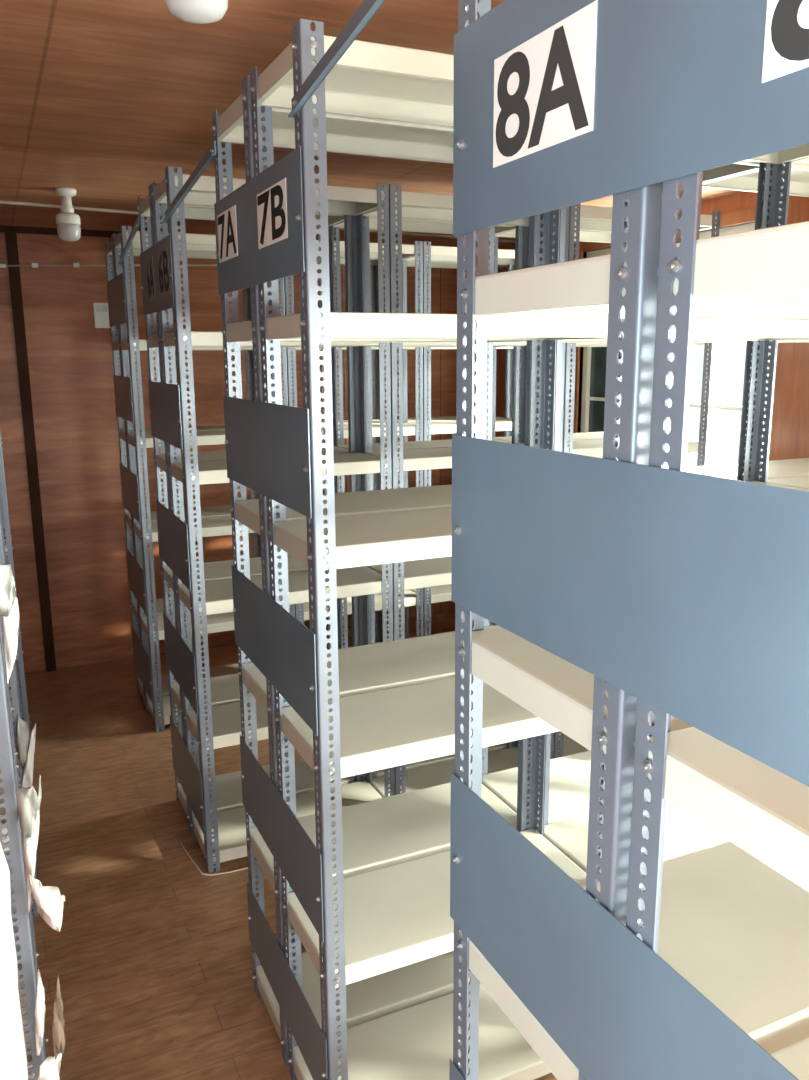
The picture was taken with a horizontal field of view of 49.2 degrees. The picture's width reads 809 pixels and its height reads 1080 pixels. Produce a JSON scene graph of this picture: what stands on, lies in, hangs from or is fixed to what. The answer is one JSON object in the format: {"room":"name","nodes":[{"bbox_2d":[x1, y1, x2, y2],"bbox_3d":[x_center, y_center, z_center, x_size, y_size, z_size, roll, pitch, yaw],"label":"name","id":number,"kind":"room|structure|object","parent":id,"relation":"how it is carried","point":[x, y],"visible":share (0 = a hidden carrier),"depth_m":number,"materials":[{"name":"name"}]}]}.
{"room":"archive storage room","nodes":[
{"label":"archive storage room","id":0,"kind":"room"},
{"bbox_2d":[0,232,456,673],"bbox_3d":[-1.235,-0.482,4.808,3.900,2.240,0.100,-6,13,-24],"label":"wall","id":1,"kind":"structure","parent":0,"point":[70,359],"depth_m":4.60,"materials":[{"name":"brown wood"}]},
{"bbox_2d":[5,232,55,671],"bbox_3d":[-1.878,-0.404,4.455,0.050,2.240,0.014,-6,13,-24],"label":"trim","id":2,"kind":"structure","parent":1,"relation":"attached to","point":[11,238],"depth_m":4.44,"materials":[{"name":"brown wood"}]},
{"bbox_2d":[0,225,119,237],"bbox_3d":[-1.217,-1.553,4.529,3.700,0.030,0.020,-6,13,-24],"label":"trim","id":3,"kind":"structure","parent":1,"relation":"attached to","point":[3,228],"depth_m":4.28,"materials":[{"name":"brown wood"}]},
{"bbox_2d":[93,303,110,327],"bbox_3d":[-1.529,-1.135,4.471,0.076,0.124,0.014,-6,13,-24],"label":"light switch","id":4,"kind":"object","parent":1,"relation":"attached to","point":[101,313],"visible":0.8,"depth_m":4.47,"materials":[{"name":"white plastic"}]},
{"bbox_2d":[0,263,344,267],"bbox_3d":[-1.579,-1.382,4.393,3.300,0.094,0.021,-6,13,-24],"label":"conduit","id":5,"kind":"object","parent":1,"relation":"attached to","point":[34,265],"visible":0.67,"depth_m":4.37,"materials":[{"name":"white plastic"}]},
{"bbox_2d":[9,613,556,1079],"bbox_3d":[0.116,1.225,2.208,3.900,0.060,6.480,-6,13,-24],"label":"floor","id":6,"kind":"structure","parent":0,"point":[150,955],"depth_m":2.68,"materials":[{"name":"brown wood"}]},
{"bbox_2d":[0,432,30,754],"bbox_3d":[-1.972,-0.165,3.587,0.664,2.128,0.555,-6,13,-24],"label":"shelving rack","id":7,"kind":"object","parent":6,"relation":"on","point":[5,524],"visible":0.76,"depth_m":3.55,"materials":[{"name":"grey metal"}]},
{"bbox_2d":[0,518,39,916],"bbox_3d":[-1.496,0.055,2.513,0.664,2.128,0.543,-6,13,-24],"label":"shelving rack","id":8,"kind":"object","parent":6,"relation":"on","point":[14,697],"visible":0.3,"depth_m":2.49,"materials":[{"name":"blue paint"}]},
{"bbox_2d":[17,715,35,787],"bbox_3d":[-1.069,0.595,2.526,0.036,0.221,0.078,6,13,29],"label":"sheet","id":9,"kind":"object","parent":8,"relation":"hanging from","point":[23,736],"visible":1,"depth_m":2.52,"materials":[{"name":"white paper"}]},
{"bbox_2d":[0,615,47,1079],"bbox_3d":[-1.030,0.264,1.493,0.664,2.128,0.599,-6,13,-24],"label":"shelving rack","id":10,"kind":"object","parent":6,"relation":"on","point":[11,841],"visible":0.7,"depth_m":1.43,"materials":[{"name":"grey metal"}]},
{"bbox_2d":[0,564,18,683],"bbox_3d":[-0.592,0.121,1.330,0.029,0.186,0.074,2,12,12],"label":"sheet","id":11,"kind":"object","parent":10,"relation":"hanging from","point":[9,609],"visible":1,"depth_m":1.32,"materials":[{"name":"white paper"}]},
{"bbox_2d":[16,774,41,912],"bbox_3d":[-0.583,0.476,1.393,0.038,0.217,0.072,-6,13,-24],"label":"sheet","id":12,"kind":"object","parent":10,"relation":"hanging from","point":[28,801],"visible":1,"depth_m":1.36,"materials":[{"name":"white paper"}]},
{"bbox_2d":[29,875,64,930],"bbox_3d":[-0.564,0.559,1.396,0.040,0.108,0.092,-3,12,-11],"label":"paper","id":13,"kind":"object","parent":10,"relation":"on","point":[49,902],"visible":1,"depth_m":1.38,"materials":[{"name":"white paper"}]},
{"bbox_2d":[34,969,64,1079],"bbox_3d":[-0.568,0.790,1.420,0.053,0.214,0.057,-1,12,-2],"label":"paper","id":14,"kind":"object","parent":10,"relation":"attached to","point":[50,1067],"visible":1,"depth_m":1.41,"materials":[{"name":"white paper"}]},
{"bbox_2d":[175,835,247,875],"bbox_3d":[-0.276,1.032,2.983,1.011,0.005,0.260,-2,12,-6],"label":"cord","id":15,"kind":"object","parent":6,"relation":"on","point":[175,835],"visible":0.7,"depth_m":2.85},
{"bbox_2d":[104,226,514,731],"bbox_3d":[-0.327,-0.332,4.332,1.987,2.128,0.555,-6,13,-24],"label":"shelving rack","id":16,"kind":"object","parent":6,"relation":"on","point":[148,611],"visible":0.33,"depth_m":4.02,"materials":[{"name":"grey metal"}]},
{"bbox_2d":[137,166,720,873],"bbox_3d":[0.145,-0.111,3.256,1.987,2.128,0.543,-6,13,-24],"label":"shelving rack","id":17,"kind":"object","parent":6,"relation":"on","point":[208,709],"visible":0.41,"depth_m":2.93,"materials":[{"name":"grey metal"}]},
{"bbox_2d":[119,217,138,263],"bbox_3d":[-0.998,-1.071,3.188,0.010,0.078,0.728,-5,13,-22],"label":"bar","id":18,"kind":"object","parent":17,"relation":"attached to","point":[136,226],"visible":1,"depth_m":3.13,"materials":[{"name":"blue paint"}]},
{"bbox_2d":[212,19,808,1079],"bbox_3d":[0.615,0.098,2.239,1.987,2.128,0.599,-6,13,-24],"label":"shelving rack","id":19,"kind":"object","parent":6,"relation":"on","point":[364,888],"visible":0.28,"depth_m":1.87,"materials":[{"name":"beige metal"}]},
{"bbox_2d":[163,141,215,222],"bbox_3d":[-0.533,-0.859,2.154,0.010,0.078,0.652,-6,13,-23],"label":"bar","id":20,"kind":"object","parent":19,"relation":"attached to","point":[210,154],"visible":1,"depth_m":2.08,"materials":[{"name":"blue paint"}]},
{"bbox_2d":[288,0,385,117],"bbox_3d":[-0.060,-0.663,1.127,0.010,0.098,0.598,-6,13,-23],"label":"bar","id":21,"kind":"object","parent":19,"relation":"attached to","point":[367,9],"visible":1,"depth_m":1.21,"materials":[{"name":"blue paint"}]},
{"bbox_2d":[449,0,808,1079],"bbox_3d":[1.087,0.307,1.216,1.987,2.128,0.641,-6,13,-24],"label":"shelving rack","id":22,"kind":"object","parent":6,"relation":"on","point":[652,612],"visible":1,"depth_m":0.76,"materials":[{"name":"grey metal"}]},
{"bbox_3d":[-0.572,0.475,0.464,0.664,2.128,0.641,-6,13,-24],"label":"shelving rack","id":23,"kind":"object","parent":6,"relation":"on","visible":0},
{"bbox_2d":[0,843,27,1079],"bbox_3d":[-0.634,0.254,0.578,0.678,0.720,0.214,-6,13,-24],"label":"wrapped bundle","id":24,"kind":"object","parent":23,"relation":"on","point":[13,1058],"visible":1,"depth_m":0.69,"materials":[{"name":"white paper"}]},
{"bbox_2d":[0,0,743,246],"bbox_3d":[0.100,-1.027,1.739,3.900,0.060,6.480,-6,13,-24],"label":"ceiling","id":25,"kind":"structure","parent":0,"point":[98,98],"depth_m":2.11,"materials":[{"name":"brown wood"}]},
{"bbox_2d":[55,187,80,241],"bbox_3d":[-1.270,-1.224,3.334,0.088,0.186,0.088,-6,13,-24],"label":"ceiling lamp","id":26,"kind":"object","parent":25,"relation":"attached to","point":[68,223],"visible":1,"depth_m":3.31,"materials":[{"name":"white plastic"}]},
{"bbox_2d":[60,196,73,212],"bbox_3d":[-1.270,-1.259,3.327,0.049,0.062,0.049,-6,13,-24],"label":"socket","id":27,"kind":"object","parent":26,"relation":"attached to","point":[66,204],"depth_m":3.31,"materials":[{"name":"white plastic"}]},
{"bbox_2d":[164,0,227,23],"bbox_3d":[-0.273,-0.774,1.141,0.088,0.186,0.088,-6,13,-24],"label":"ceiling lamp","id":28,"kind":"object","parent":25,"relation":"attached to","point":[192,11],"visible":1,"depth_m":1.14,"materials":[{"name":"white plastic"}]},
{"bbox_2d":[0,200,514,242],"bbox_3d":[-0.940,-1.442,3.948,3.680,0.014,0.061,-7,14,-30],"label":"conduit","id":29,"kind":"object","parent":25,"relation":"attached to","point":[1,201],"visible":0.37,"depth_m":3.76,"materials":[{"name":"plastic"}]},
{"bbox_2d":[492,191,808,460],"bbox_3d":[1.853,-0.066,2.710,0.100,2.240,6.380,-6,13,-24],"label":"wall","id":30,"kind":"structure","parent":0,"point":[789,438],"depth_m":3.37,"materials":[{"name":"brown wood"}]},
{"bbox_2d":[573,203,781,465],"bbox_3d":[1.161,-0.751,4.009,0.100,1.280,1.280,-6,13,-24],"label":"window","id":31,"kind":"structure","parent":30,"relation":"in","point":[593,379],"depth_m":4.39,"materials":[{"name":"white glass"}]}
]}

